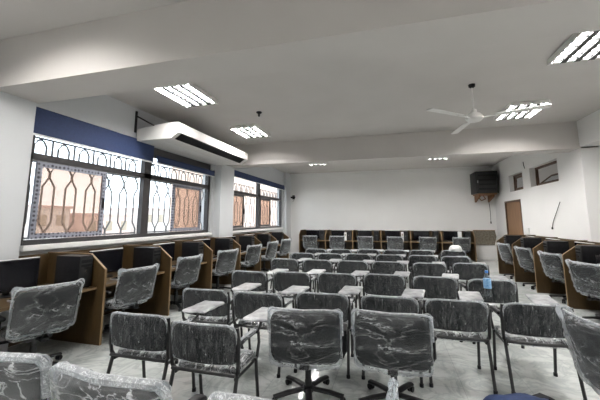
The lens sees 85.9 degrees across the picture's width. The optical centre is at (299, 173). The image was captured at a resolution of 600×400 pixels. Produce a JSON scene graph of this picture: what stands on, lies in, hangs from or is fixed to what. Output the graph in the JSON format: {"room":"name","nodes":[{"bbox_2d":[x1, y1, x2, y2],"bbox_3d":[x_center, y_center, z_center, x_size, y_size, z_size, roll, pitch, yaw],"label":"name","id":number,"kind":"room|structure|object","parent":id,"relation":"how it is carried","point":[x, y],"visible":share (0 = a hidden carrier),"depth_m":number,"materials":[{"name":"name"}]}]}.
{"room":"computer lab","nodes":[
{"label":"computer lab","id":0,"kind":"room"},
{"bbox_2d":[19,95,283,255],"bbox_3d":[-3.180,0.720,7.163,0.300,3.870,18.140,-2,-8,15],"label":"wall","id":1,"kind":"structure","parent":0,"point":[104,111],"depth_m":6.05,"materials":[{"name":"paint"}]},
{"bbox_2d":[0,91,36,351],"bbox_3d":[-3.836,0.574,3.877,0.200,3.240,0.780,-2,-8,15],"label":"pillar","id":2,"kind":"structure","parent":1,"relation":"attached to","point":[17,114],"depth_m":4.13,"materials":[{"name":"paint"}]},
{"bbox_2d":[20,135,211,250],"bbox_3d":[-3.219,0.391,6.796,0.275,1.980,4.790,-2,-8,15],"label":"window","id":3,"kind":"structure","parent":1,"relation":"in","point":[38,242],"depth_m":5.87,"materials":[{"name":"metal"}]},
{"bbox_2d":[24,136,139,238],"bbox_3d":[-3.671,0.321,5.635,0.030,1.514,2.203,-2,-8,15],"label":"grille","id":4,"kind":"object","parent":3,"relation":"attached to","point":[39,138],"depth_m":5.53,"materials":[{"name":"metal"}]},
{"bbox_2d":[33,106,153,162],"bbox_3d":[-3.450,-0.607,5.686,0.078,0.435,2.444,-2,-8,15],"label":"roller blind","id":5,"kind":"object","parent":3,"relation":"attached to","point":[47,124],"visible":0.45,"depth_m":5.33,"materials":[{"name":"blue fabric"}]},
{"bbox_2d":[147,164,203,232],"bbox_3d":[-3.020,0.646,7.938,0.030,1.514,2.273,-2,-8,15],"label":"grille","id":6,"kind":"object","parent":3,"relation":"attached to","point":[164,167],"depth_m":7.80,"materials":[{"name":"metal"}]},
{"bbox_2d":[154,154,214,176],"bbox_3d":[-2.777,-0.161,8.054,0.078,0.195,2.404,-2,-8,15],"label":"roller blind","id":7,"kind":"object","parent":3,"relation":"attached to","point":[160,160],"visible":1,"depth_m":7.76,"materials":[{"name":"blue fabric"}]},
{"bbox_2d":[134,111,247,165],"bbox_3d":[-2.390,-0.770,7.758,1.020,0.614,3.100,-2,-8,15],"label":"air conditioner","id":8,"kind":"object","parent":1,"relation":"attached to","point":[176,137],"visible":1,"depth_m":6.87,"materials":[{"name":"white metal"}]},
{"bbox_2d":[213,165,233,236],"bbox_3d":[-2.251,1.366,9.483,0.200,3.240,0.800,-2,-8,15],"label":"pillar","id":9,"kind":"structure","parent":1,"relation":"attached to","point":[224,174],"depth_m":9.34,"materials":[{"name":"paint"}]},
{"bbox_2d":[233,183,283,232],"bbox_3d":[-1.579,1.211,12.598,0.275,1.980,5.200,-2,-8,15],"label":"window","id":10,"kind":"structure","parent":1,"relation":"in","point":[257,226],"depth_m":12.42,"materials":[{"name":"metal"}]},
{"bbox_2d":[234,183,254,227],"bbox_3d":[-2.066,1.123,11.313,0.030,1.514,2.353,-2,-8,15],"label":"grille","id":11,"kind":"object","parent":10,"relation":"attached to","point":[246,190],"depth_m":11.65,"materials":[{"name":"metal"}]},
{"bbox_2d":[234,170,284,190],"bbox_3d":[-1.473,0.303,12.696,0.078,0.255,5.324,-2,-8,15],"label":"roller blind","id":12,"kind":"object","parent":10,"relation":"attached to","point":[237,174],"visible":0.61,"depth_m":12.12,"materials":[{"name":"blue fabric"}]},
{"bbox_2d":[260,189,277,226],"bbox_3d":[-1.360,1.476,13.812,0.030,1.514,2.533,-2,-8,15],"label":"grille","id":13,"kind":"object","parent":10,"relation":"attached to","point":[261,190],"depth_m":13.98,"materials":[{"name":"metal"}]},
{"bbox_2d":[283,172,290,253],"bbox_3d":[-0.617,1.887,15.424,0.140,3.870,0.690,-2,-8,15],"label":"pillar","id":14,"kind":"structure","parent":1,"relation":"attached to","point":[287,178],"depth_m":15.32,"materials":[{"name":"paint"}]},
{"bbox_2d":[0,0,599,173],"bbox_3d":[2.644,-1.530,5.835,12.700,0.200,18.540,-2,-8,15],"label":"ceiling","id":15,"kind":"structure","parent":0,"point":[393,95],"depth_m":5.75,"materials":[{"name":"paint"}]},
{"bbox_2d":[153,83,218,107],"bbox_3d":[-1.986,-1.399,5.709,0.684,0.084,0.944,-2,-8,15],"label":"ceiling light","id":16,"kind":"object","parent":15,"relation":"attached to","point":[187,95],"visible":0.8,"depth_m":5.66,"materials":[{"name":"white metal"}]},
{"bbox_2d":[230,124,270,138],"bbox_3d":[-1.227,-1.061,8.100,0.684,0.084,0.944,-2,-8,15],"label":"ceiling light","id":17,"kind":"object","parent":15,"relation":"attached to","point":[252,130],"visible":1,"depth_m":7.95,"materials":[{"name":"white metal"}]},
{"bbox_2d":[0,0,599,103],"bbox_3d":[0.629,-1.502,3.055,9.400,0.630,0.540,-2,-8,15],"label":"beam","id":18,"kind":"structure","parent":15,"relation":"attached to","point":[192,41],"depth_m":3.17,"materials":[{"name":"paint"}]},
{"bbox_2d":[227,121,597,167],"bbox_3d":[2.234,-0.700,8.733,9.400,0.630,0.430,-2,-8,15],"label":"beam","id":19,"kind":"structure","parent":15,"relation":"attached to","point":[563,136],"depth_m":8.29,"materials":[{"name":"paint"}]},
{"bbox_2d":[426,83,550,133],"bbox_3d":[2.979,-1.157,5.444,1.760,0.650,1.678,-2,-8,15],"label":"ceiling fan","id":20,"kind":"object","parent":15,"relation":"hanging from","point":[474,116],"visible":1,"depth_m":5.15,"materials":[{"name":"white plastic"}]},
{"bbox_2d":[494,99,549,120],"bbox_3d":[4.488,-1.285,6.569,0.684,0.084,0.944,-2,-8,15],"label":"ceiling light","id":21,"kind":"object","parent":15,"relation":"attached to","point":[515,105],"visible":0.84,"depth_m":6.42,"materials":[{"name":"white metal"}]},
{"bbox_2d":[547,30,599,64],"bbox_3d":[3.693,-1.646,4.013,0.684,0.084,0.944,-2,-8,15],"label":"ceiling light","id":22,"kind":"object","parent":15,"relation":"attached to","point":[583,46],"visible":0.82,"depth_m":4.15,"materials":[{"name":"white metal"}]},
{"bbox_2d":[577,109,599,146],"bbox_3d":[4.968,-1.703,1.784,0.350,0.600,11.620,-2,-8,15],"label":"beam","id":23,"kind":"structure","parent":15,"relation":"attached to","point":[588,127],"depth_m":6.97,"materials":[{"name":"paint"}]},
{"bbox_2d":[7,254,599,399],"bbox_3d":[2.649,2.460,5.270,12.700,0.120,18.540,-2,-8,15],"label":"floor","id":24,"kind":"structure","parent":0,"point":[456,375],"depth_m":3.51,"materials":[{"name":"tile"}]},
{"bbox_2d":[0,278,84,371],"bbox_3d":[-2.904,1.670,3.552,0.763,0.976,0.740,-5,-10,33],"label":"swivel chair","id":25,"kind":"object","parent":24,"relation":"on","point":[37,314],"visible":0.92,"depth_m":3.38,"materials":[{"name":"black plastic"}]},
{"bbox_2d":[0,352,92,399],"bbox_3d":[-1.755,1.504,2.082,0.787,0.890,0.678,-2,-8,16],"label":"swivel chair","id":26,"kind":"object","parent":24,"relation":"on","point":[22,377],"visible":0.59,"depth_m":1.82,"materials":[{"name":"grey plastic"}]},
{"bbox_2d":[0,253,96,346],"bbox_3d":[-3.342,1.606,3.811,1.066,1.176,1.371,-2,-8,15],"label":"study carrel","id":27,"kind":"object","parent":24,"relation":"on","point":[44,258],"visible":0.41,"depth_m":4.43,"materials":[{"name":"brown wood"}]},
{"bbox_2d":[0,257,39,298],"bbox_3d":[-3.491,1.244,3.863,0.240,0.428,0.620,-3,-8,17],"label":"monitor","id":28,"kind":"object","parent":27,"relation":"on","point":[21,272],"visible":0.97,"depth_m":3.92,"materials":[{"name":"black plastic"}]},
{"bbox_2d":[54,254,92,288],"bbox_3d":[-3.060,1.319,4.363,0.417,0.420,0.200,-2,-8,15],"label":"computer tower","id":29,"kind":"object","parent":27,"relation":"on","point":[71,267],"visible":0.72,"depth_m":4.29,"materials":[{"name":"black plastic"}]},
{"bbox_2d":[46,246,164,345],"bbox_3d":[-2.973,1.791,5.117,1.066,1.176,1.371,-2,-8,15],"label":"study carrel","id":30,"kind":"object","parent":24,"relation":"on","point":[87,328],"visible":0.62,"depth_m":4.38,"materials":[{"name":"brown wood"}]},
{"bbox_2d":[89,248,122,277],"bbox_3d":[-3.122,1.429,5.169,0.240,0.428,0.620,-2,-8,14],"label":"monitor","id":31,"kind":"object","parent":30,"relation":"on","point":[112,259],"visible":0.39,"depth_m":5.22,"materials":[{"name":"black plastic"}]},
{"bbox_2d":[133,247,160,270],"bbox_3d":[-2.691,1.503,5.669,0.417,0.420,0.200,-2,-8,15],"label":"computer tower","id":32,"kind":"object","parent":30,"relation":"on","point":[143,256],"visible":0.7,"depth_m":5.59,"materials":[{"name":"black plastic"}]},
{"bbox_2d":[48,361,206,399],"bbox_3d":[-0.904,1.464,1.804,0.787,0.890,0.678,-3,-9,22],"label":"swivel chair","id":33,"kind":"object","parent":24,"relation":"on","point":[75,382],"visible":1,"depth_m":1.59,"materials":[{"name":"black plastic"}]},
{"bbox_2d":[102,263,158,333],"bbox_3d":[-2.581,1.841,4.763,0.763,0.976,0.740,-4,-9,25],"label":"swivel chair","id":34,"kind":"object","parent":24,"relation":"on","point":[135,287],"visible":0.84,"depth_m":4.59,"materials":[{"name":"black plastic"}]},
{"bbox_2d":[118,241,206,315],"bbox_3d":[-2.604,1.975,6.423,1.066,1.176,1.371,-2,-8,15],"label":"study carrel","id":35,"kind":"object","parent":24,"relation":"on","point":[159,304],"visible":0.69,"depth_m":5.68,"materials":[{"name":"brown wood"}]},
{"bbox_2d":[181,242,203,260],"bbox_3d":[-2.322,1.688,6.975,0.417,0.420,0.200,-2,-8,15],"label":"computer tower","id":36,"kind":"object","parent":35,"relation":"on","point":[189,249],"visible":0.72,"depth_m":6.89,"materials":[{"name":"black plastic"}]},
{"bbox_2d":[106,300,223,391],"bbox_3d":[-1.285,1.675,3.111,0.747,0.840,0.896,-2,-8,15],"label":"chair","id":37,"kind":"object","parent":24,"relation":"on","point":[144,338],"visible":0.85,"depth_m":2.79,"materials":[{"name":"black fabric"}]},
{"bbox_2d":[170,254,202,311],"bbox_3d":[-2.318,2.035,6.132,0.763,0.976,0.740,-3,-9,21],"label":"swivel chair","id":38,"kind":"object","parent":24,"relation":"on","point":[187,269],"visible":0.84,"depth_m":5.98,"materials":[{"name":"black plastic"}]},
{"bbox_2d":[170,238,218,294],"bbox_3d":[-2.234,2.160,7.730,1.066,1.176,1.371,-2,-8,15],"label":"study carrel","id":39,"kind":"object","parent":24,"relation":"on","point":[204,281],"visible":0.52,"depth_m":7.00,"materials":[{"name":"brown wood"}]},
{"bbox_2d":[215,238,232,254],"bbox_3d":[-1.952,1.872,8.282,0.417,0.420,0.200,-2,-8,15],"label":"computer tower","id":40,"kind":"object","parent":39,"relation":"on","point":[222,244],"visible":0.64,"depth_m":8.21,"materials":[{"name":"black plastic"}]},
{"bbox_2d":[175,283,261,363],"bbox_3d":[-0.997,1.815,4.101,0.747,0.840,0.896,-2,-8,14],"label":"chair","id":41,"kind":"object","parent":24,"relation":"on","point":[222,314],"visible":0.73,"depth_m":3.79,"materials":[{"name":"black fabric"}]},
{"bbox_2d":[169,307,277,397],"bbox_3d":[-0.631,1.637,2.847,0.747,0.840,0.896,-2,-8,16],"label":"chair","id":42,"kind":"object","parent":24,"relation":"on","point":[201,349],"visible":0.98,"depth_m":2.54,"materials":[{"name":"black fabric"}]},
{"bbox_2d":[204,237,245,284],"bbox_3d":[-1.865,2.345,9.036,1.066,1.176,1.371,-2,-8,15],"label":"study carrel","id":43,"kind":"object","parent":24,"relation":"on","point":[223,279],"visible":0.33,"depth_m":8.32,"materials":[{"name":"brown wood"}]},
{"bbox_2d":[212,248,238,291],"bbox_3d":[-1.866,2.220,7.442,0.763,0.976,0.740,-5,-9,29],"label":"swivel chair","id":44,"kind":"object","parent":24,"relation":"on","point":[226,261],"visible":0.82,"depth_m":7.28,"materials":[{"name":"black plastic"}]},
{"bbox_2d":[208,391,271,399],"bbox_3d":[0.009,1.427,1.554,0.787,0.890,0.678,-2,-8,13],"label":"swivel chair","id":45,"kind":"object","parent":24,"relation":"on","point":[217,395],"visible":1,"depth_m":1.42,"materials":[{"name":"black plastic"}]},
{"bbox_2d":[233,234,266,271],"bbox_3d":[-1.496,2.529,10.342,1.066,1.176,1.371,-2,-8,15],"label":"study carrel","id":46,"kind":"object","parent":24,"relation":"on","point":[257,267],"visible":0.29,"depth_m":9.64,"materials":[{"name":"brown wood"}]},
{"bbox_2d":[240,244,261,270],"bbox_3d":[-1.474,2.415,8.826,0.763,0.976,0.740,-4,-9,25],"label":"swivel chair","id":47,"kind":"object","parent":24,"relation":"on","point":[253,253],"visible":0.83,"depth_m":8.63,"materials":[{"name":"black plastic"}]},
{"bbox_2d":[230,268,288,309],"bbox_3d":[-0.672,2.001,5.418,0.747,0.840,0.896,-2,-8,16],"label":"chair","id":48,"kind":"object","parent":24,"relation":"on","point":[239,277],"visible":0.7,"depth_m":5.10,"materials":[{"name":"black metal"}]},
{"bbox_2d":[248,232,288,268],"bbox_3d":[-1.123,2.716,11.664,1.066,1.176,1.402,-2,-8,15],"label":"study carrel","id":49,"kind":"object","parent":24,"relation":"on","point":[267,263],"visible":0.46,"depth_m":10.98,"materials":[{"name":"brown wood"}]},
{"bbox_2d":[261,240,278,271],"bbox_3d":[-1.096,2.604,10.163,0.763,0.976,0.740,-3,-9,21],"label":"swivel chair","id":50,"kind":"object","parent":24,"relation":"on","point":[272,247],"visible":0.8,"depth_m":9.99,"materials":[{"name":"black plastic"}]},
{"bbox_2d":[232,285,309,377],"bbox_3d":[-0.343,1.786,3.909,0.747,0.840,0.896,-2,-8,15],"label":"chair","id":51,"kind":"object","parent":24,"relation":"on","point":[243,304],"visible":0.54,"depth_m":3.62,"materials":[{"name":"black fabric"}]},
{"bbox_2d":[270,258,311,291],"bbox_3d":[-0.193,2.231,7.045,0.746,0.840,0.896,-2,-8,15],"label":"chair","id":52,"kind":"object","parent":24,"relation":"on","point":[292,265],"visible":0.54,"depth_m":6.71,"materials":[{"name":"black metal"}]},
{"bbox_2d":[272,269,325,298],"bbox_3d":[-0.004,1.988,5.338,0.747,0.840,0.896,-2,-8,14],"label":"chair","id":53,"kind":"object","parent":24,"relation":"on","point":[282,280],"visible":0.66,"depth_m":5.03,"materials":[{"name":"black metal"}]},
{"bbox_2d":[267,306,346,399],"bbox_3d":[0.074,1.642,3.016,0.740,0.874,0.686,-1,-8,9],"label":"swivel chair","id":54,"kind":"object","parent":24,"relation":"on","point":[316,336],"visible":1,"depth_m":2.78,"materials":[{"name":"black plastic"}]},
{"bbox_2d":[302,235,318,248],"bbox_3d":[0.474,3.155,14.068,0.740,0.976,0.763,-2,-8,11],"label":"swivel chair","id":55,"kind":"object","parent":24,"relation":"on","point":[309,241],"visible":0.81,"depth_m":13.82,"materials":[{"name":"black plastic"}]},
{"bbox_2d":[299,229,324,252],"bbox_3d":[0.661,3.139,14.667,1.179,1.176,1.066,-2,-8,15],"label":"study carrel","id":56,"kind":"object","parent":24,"relation":"on","point":[302,232],"visible":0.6,"depth_m":14.85,"materials":[{"name":"brown wood"}]},
{"bbox_2d":[302,259,341,279],"bbox_3d":[0.477,2.204,6.861,0.747,0.840,0.896,-2,-8,13],"label":"chair","id":57,"kind":"object","parent":24,"relation":"on","point":[307,265],"visible":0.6,"depth_m":6.53,"materials":[{"name":"black fabric"}]},
{"bbox_2d":[294,286,362,378],"bbox_3d":[0.374,1.782,3.887,0.747,0.840,0.896,-2,-8,13],"label":"chair","id":58,"kind":"object","parent":24,"relation":"on","point":[306,300],"visible":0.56,"depth_m":3.54,"materials":[{"name":"black fabric"}]},
{"bbox_2d":[317,253,350,270],"bbox_3d":[0.873,2.372,8.054,0.747,0.840,0.896,-2,-8,17],"label":"chair","id":59,"kind":"object","parent":24,"relation":"on","point":[321,256],"visible":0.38,"depth_m":7.73,"materials":[{"name":"black metal"}]},
{"bbox_2d":[329,236,345,249],"bbox_3d":[1.601,3.110,13.756,0.740,0.976,0.763,-2,-8,10],"label":"swivel chair","id":60,"kind":"object","parent":24,"relation":"on","point":[336,242],"visible":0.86,"depth_m":13.51,"materials":[{"name":"black plastic"}]},
{"bbox_2d":[317,270,368,317],"bbox_3d":[0.712,1.968,5.198,0.747,0.840,0.896,-3,-8,17],"label":"chair","id":61,"kind":"object","parent":24,"relation":"on","point":[326,282],"visible":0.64,"depth_m":4.89,"materials":[{"name":"black fabric"}]},
{"bbox_2d":[337,260,374,281],"bbox_3d":[1.178,2.178,6.686,0.747,0.840,0.896,-2,-8,14],"label":"chair","id":62,"kind":"object","parent":24,"relation":"on","point":[349,266],"visible":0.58,"depth_m":6.36,"materials":[{"name":"black fabric"}]},
{"bbox_2d":[345,253,375,272],"bbox_3d":[1.521,2.361,7.980,0.747,0.840,0.896,-2,-8,14],"label":"chair","id":63,"kind":"object","parent":24,"relation":"on","point":[354,257],"visible":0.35,"depth_m":7.65,"materials":[{"name":"black fabric"}]},
{"bbox_2d":[357,236,374,249],"bbox_3d":[2.754,3.063,13.436,0.740,0.976,0.763,-2,-8,16],"label":"swivel chair","id":64,"kind":"object","parent":24,"relation":"on","point":[364,242],"visible":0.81,"depth_m":13.19,"materials":[{"name":"black plastic"}]},
{"bbox_2d":[352,230,380,253],"bbox_3d":[2.930,3.047,14.039,1.179,1.176,1.066,-2,-8,15],"label":"study carrel","id":65,"kind":"object","parent":24,"relation":"on","point":[354,232],"visible":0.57,"depth_m":14.37,"materials":[{"name":"brown wood"}]},
{"bbox_2d":[362,271,409,297],"bbox_3d":[1.397,1.954,5.103,0.747,0.840,0.896,-2,-8,16],"label":"chair","id":66,"kind":"object","parent":24,"relation":"on","point":[386,285],"visible":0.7,"depth_m":4.78,"materials":[{"name":"black metal"}]},
{"bbox_2d":[371,260,408,278],"bbox_3d":[1.860,2.158,6.547,0.747,0.840,0.896,-2,-8,17],"label":"chair","id":67,"kind":"object","parent":24,"relation":"on","point":[389,267],"visible":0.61,"depth_m":6.23,"materials":[{"name":"black fabric"}]},
{"bbox_2d":[375,254,405,265],"bbox_3d":[2.216,2.333,7.787,0.747,0.840,0.896,-2,-8,14],"label":"chair","id":68,"kind":"object","parent":24,"relation":"on","point":[394,258],"visible":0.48,"depth_m":7.46,"materials":[{"name":"black metal"}]},
{"bbox_2d":[359,289,424,387],"bbox_3d":[1.101,1.757,3.714,0.747,0.840,0.896,-2,-8,17],"label":"chair","id":69,"kind":"object","parent":24,"relation":"on","point":[391,305],"visible":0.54,"depth_m":3.39,"materials":[{"name":"black fabric"}]},
{"bbox_2d":[385,377,398,399],"bbox_3d":[0.567,1.585,1.927,0.280,0.680,0.233,-2,-8,15],"label":"plastic bag","id":70,"kind":"object","parent":24,"relation":"on","point":[390,394],"visible":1,"depth_m":1.98,"materials":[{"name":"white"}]},
{"bbox_2d":[350,308,436,399],"bbox_3d":[0.839,1.626,2.907,0.740,0.874,0.686,-2,-8,16],"label":"swivel chair","id":71,"kind":"object","parent":24,"relation":"on","point":[384,340],"visible":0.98,"depth_m":2.67,"materials":[{"name":"black plastic"}]},
{"bbox_2d":[380,230,409,256],"bbox_3d":[4.064,3.002,13.725,1.179,1.176,1.066,-2,-8,15],"label":"study carrel","id":72,"kind":"object","parent":24,"relation":"on","point":[382,232],"visible":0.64,"depth_m":14.09,"materials":[{"name":"brown wood"}]},
{"bbox_2d":[386,236,404,250],"bbox_3d":[3.882,3.018,13.124,0.740,0.976,0.763,-2,-8,14],"label":"swivel chair","id":73,"kind":"object","parent":24,"relation":"on","point":[394,243],"visible":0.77,"depth_m":12.88,"materials":[{"name":"black fabric"}]},
{"bbox_2d":[407,255,437,288],"bbox_3d":[2.946,2.310,7.634,0.747,0.840,0.896,-3,-8,17],"label":"chair","id":74,"kind":"object","parent":24,"relation":"on","point":[412,259],"visible":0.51,"depth_m":7.33,"materials":[{"name":"black fabric"}]},
{"bbox_2d":[409,230,440,257],"bbox_3d":[5.199,2.956,13.411,1.179,1.176,1.066,-2,-8,15],"label":"study carrel","id":75,"kind":"object","parent":24,"relation":"on","point":[413,244],"visible":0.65,"depth_m":13.88,"materials":[{"name":"brown wood"}]},
{"bbox_2d":[418,236,437,260],"bbox_3d":[5.091,2.969,12.789,0.740,0.976,0.763,-3,-9,21],"label":"swivel chair","id":76,"kind":"object","parent":24,"relation":"on","point":[426,243],"visible":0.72,"depth_m":12.55,"materials":[{"name":"black plastic"}]},
{"bbox_2d":[410,261,447,300],"bbox_3d":[2.566,2.130,6.355,0.747,0.840,0.896,-2,-8,13],"label":"chair","id":77,"kind":"object","parent":24,"relation":"on","point":[437,269],"visible":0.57,"depth_m":6.02,"materials":[{"name":"black metal"}]},
{"bbox_2d":[411,273,462,341],"bbox_3d":[2.090,1.922,4.888,0.747,0.840,0.896,-3,-8,18],"label":"chair","id":78,"kind":"object","parent":24,"relation":"on","point":[444,287],"visible":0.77,"depth_m":4.56,"materials":[{"name":"black fabric"}]},
{"bbox_2d":[438,256,470,273],"bbox_3d":[3.584,2.277,7.407,0.747,0.840,0.896,-2,-8,15],"label":"chair","id":79,"kind":"object","parent":24,"relation":"on","point":[449,260],"visible":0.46,"depth_m":7.09,"materials":[{"name":"black fabric"}]},
{"bbox_2d":[437,230,476,261],"bbox_3d":[6.348,2.909,13.093,1.210,1.176,1.066,-2,-8,15],"label":"study carrel","id":80,"kind":"object","parent":24,"relation":"on","point":[444,245],"visible":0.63,"depth_m":13.00,"materials":[{"name":"brown wood"}]},
{"bbox_2d":[420,291,497,393],"bbox_3d":[1.731,1.736,3.572,0.747,0.840,0.896,-2,-8,14],"label":"chair","id":81,"kind":"object","parent":24,"relation":"on","point":[461,320],"visible":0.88,"depth_m":3.24,"materials":[{"name":"black fabric"}]},
{"bbox_2d":[450,237,470,252],"bbox_3d":[6.222,2.923,12.476,0.740,0.976,0.763,-2,-8,13],"label":"swivel chair","id":82,"kind":"object","parent":24,"relation":"on","point":[464,243],"visible":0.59,"depth_m":12.21,"materials":[{"name":"black fabric"}]},
{"bbox_2d":[449,262,492,311],"bbox_3d":[3.337,2.119,6.291,0.747,0.840,0.896,-3,-8,18],"label":"chair","id":83,"kind":"object","parent":24,"relation":"on","point":[474,270],"visible":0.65,"depth_m":5.97,"materials":[{"name":"black metal"}]},
{"bbox_2d":[460,275,524,348],"bbox_3d":[2.747,1.890,4.668,0.747,0.840,0.896,-2,-8,15],"label":"chair","id":84,"kind":"object","parent":24,"relation":"on","point":[503,291],"visible":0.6,"depth_m":4.33,"materials":[{"name":"black fabric"}]},
{"bbox_2d":[496,242,513,278],"bbox_3d":[6.107,2.451,9.146,0.763,0.976,0.740,-1,-8,10],"label":"swivel chair","id":85,"kind":"object","parent":24,"relation":"on","point":[505,251],"visible":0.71,"depth_m":9.09,"materials":[{"name":"black plastic"}]},
{"bbox_2d":[483,393,554,399],"bbox_3d":[1.542,1.741,2.174,0.646,0.438,0.360,-1,-8,8],"label":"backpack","id":86,"kind":"object","parent":24,"relation":"on","point":[514,396],"visible":1,"depth_m":2.24,"materials":[{"name":"blue fabric"}]},
{"bbox_2d":[496,235,544,273],"bbox_3d":[6.414,2.350,9.145,1.066,1.176,1.341,-2,-8,15],"label":"study carrel","id":87,"kind":"object","parent":24,"relation":"on","point":[504,268],"visible":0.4,"depth_m":9.80,"materials":[{"name":"brown wood"}]},
{"bbox_2d":[514,246,535,289],"bbox_3d":[5.730,2.263,7.810,0.763,0.976,0.740,-1,-8,9],"label":"swivel chair","id":88,"kind":"object","parent":24,"relation":"on","point":[524,255],"visible":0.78,"depth_m":7.75,"materials":[{"name":"black plastic"}]},
{"bbox_2d":[490,294,586,399],"bbox_3d":[2.443,1.712,3.405,0.747,0.840,0.896,-2,-8,15],"label":"chair","id":89,"kind":"object","parent":24,"relation":"on","point":[535,325],"visible":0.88,"depth_m":3.12,"materials":[{"name":"black fabric"}]},
{"bbox_2d":[512,237,572,282],"bbox_3d":[6.053,2.170,7.867,1.066,1.176,1.341,-2,-8,15],"label":"study carrel","id":90,"kind":"object","parent":24,"relation":"on","point":[520,275],"visible":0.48,"depth_m":8.53,"materials":[{"name":"brown wood"}]},
{"bbox_2d":[520,237,541,253],"bbox_3d":[6.059,1.885,8.438,0.417,0.420,0.200,-2,-8,15],"label":"monitor","id":91,"kind":"object","parent":90,"relation":"on","point":[531,243],"visible":0.62,"depth_m":8.37,"materials":[{"name":"black plastic"}]},
{"bbox_2d":[537,250,566,303],"bbox_3d":[5.418,2.086,6.558,0.763,0.976,0.740,-1,-8,6],"label":"swivel chair","id":92,"kind":"object","parent":24,"relation":"on","point":[552,264],"visible":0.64,"depth_m":6.52,"materials":[{"name":"black plastic"}]},
{"bbox_2d":[532,240,599,293],"bbox_3d":[5.692,1.989,6.590,1.066,1.176,1.341,-2,-8,15],"label":"study carrel","id":93,"kind":"object","parent":24,"relation":"on","point":[544,284],"visible":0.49,"depth_m":7.25,"materials":[{"name":"brown wood"}]},
{"bbox_2d":[543,241,568,253],"bbox_3d":[5.698,1.704,7.160,0.417,0.420,0.200,-2,-8,15],"label":"computer monitor","id":94,"kind":"object","parent":93,"relation":"on","point":[554,247],"visible":0.53,"depth_m":7.09,"materials":[{"name":"black plastic"}]},
{"bbox_2d":[555,305,599,395],"bbox_3d":[2.299,1.464,2.138,0.763,0.976,0.740,-1,-8,8],"label":"swivel chair","id":95,"kind":"object","parent":24,"relation":"on","point":[582,335],"visible":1,"depth_m":2.27,"materials":[{"name":"grey plastic"}]},
{"bbox_2d":[562,244,599,309],"bbox_3d":[5.327,1.806,5.297,1.066,1.176,1.372,-2,-8,15],"label":"study carrel","id":96,"kind":"object","parent":24,"relation":"on","point":[575,300],"visible":0.44,"depth_m":6.00,"materials":[{"name":"brown wood"}]},
{"bbox_2d":[575,245,599,263],"bbox_3d":[5.337,1.524,5.883,0.417,0.420,0.200,-2,-8,15],"label":"monitor","id":97,"kind":"object","parent":96,"relation":"on","point":[584,253],"visible":0.66,"depth_m":5.83,"materials":[{"name":"black plastic"}]},
{"bbox_2d":[565,259,599,318],"bbox_3d":[4.818,1.879,5.096,0.763,0.976,0.740,0,-8,0],"label":"swivel chair","id":98,"kind":"object","parent":24,"relation":"on","point":[585,277],"visible":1,"depth_m":5.10,"materials":[{"name":"black plastic"}]},
{"bbox_2d":[291,164,558,257],"bbox_3d":[5.045,1.723,14.313,12.250,3.870,0.200,-2,-8,15],"label":"wall","id":99,"kind":"structure","parent":0,"point":[442,200],"depth_m":14.49,"materials":[{"name":"paint"}]},
{"bbox_2d":[290,166,492,175],"bbox_3d":[3.748,-0.114,14.772,9.050,0.100,0.120,-2,-8,15],"label":"crown molding","id":100,"kind":"structure","parent":99,"relation":"attached to","point":[474,167],"depth_m":14.54,"materials":[{"name":"paint"}]},
{"bbox_2d":[473,230,495,244],"bbox_3d":[7.641,2.624,13.317,0.850,0.600,0.057,-2,-8,15],"label":"board","id":101,"kind":"object","parent":99,"relation":"attached to","point":[482,237],"visible":0.9,"depth_m":13.29,"materials":[{"name":"beige wood"}]},
{"bbox_2d":[473,193,496,201],"bbox_3d":[7.540,0.974,13.137,0.660,0.318,0.900,-2,-8,15],"label":"wall shelf","id":102,"kind":"object","parent":99,"relation":"attached to","point":[490,195],"visible":0.96,"depth_m":13.12,"materials":[{"name":"orange wood"}]},
{"bbox_2d":[470,171,498,194],"bbox_3d":[7.511,0.375,13.159,0.780,0.870,0.995,-2,-8,15],"label":"television","id":103,"kind":"object","parent":102,"relation":"on","point":[480,181],"visible":0.98,"depth_m":12.73,"materials":[{"name":"black plastic"}]},
{"bbox_2d":[492,146,599,241],"bbox_3d":[7.535,1.133,10.169,0.600,3.870,6.520,-2,-8,15],"label":"wall","id":104,"kind":"structure","parent":0,"point":[577,190],"depth_m":8.38,"materials":[{"name":"paint"}]},
{"bbox_2d":[504,199,523,234],"bbox_3d":[7.631,2.089,11.355,0.160,2.310,1.570,-2,-8,15],"label":"door","id":105,"kind":"structure","parent":104,"relation":"in","point":[513,212],"depth_m":11.47,"materials":[{"name":"brown wood"}]},
{"label":"outside","id":106,"kind":"structure","parent":0,"visible":0},
{"bbox_3d":[-24.654,6.806,32.224,54.800,0.100,90.000,-2,-8,15],"label":"ground","id":107,"kind":"structure","parent":106,"visible":0},
{"bbox_2d":[23,205,72,239],"bbox_3d":[-25.157,4.511,28.495,6.400,3.400,5.400,-2,-8,15],"label":"house","id":108,"kind":"structure","parent":107,"relation":"on","point":[55,226],"depth_m":28.53,"materials":[{"name":"beige paint"}]},
{"bbox_2d":[68,213,133,236],"bbox_3d":[-23.270,5.751,35.128,6.400,2.800,6.400,-2,-8,15],"label":"house","id":109,"kind":"structure","parent":107,"relation":"on","point":[77,226],"depth_m":33.48,"materials":[{"name":"beige paint"}]},
{"bbox_2d":[104,208,168,233],"bbox_3d":[-21.115,6.433,42.812,6.400,3.600,6.400,-2,-8,15],"label":"house","id":110,"kind":"structure","parent":107,"relation":"on","point":[160,226],"depth_m":40.66,"materials":[{"name":"beige paint"}]},
{"bbox_2d":[169,167,276,231],"bbox_3d":[-2.245,2.137,28.333,1.000,8.000,26.600,-2,-8,15],"label":"neighbouring building","id":111,"kind":"structure","parent":107,"relation":"on","point":[182,192],"depth_m":19.77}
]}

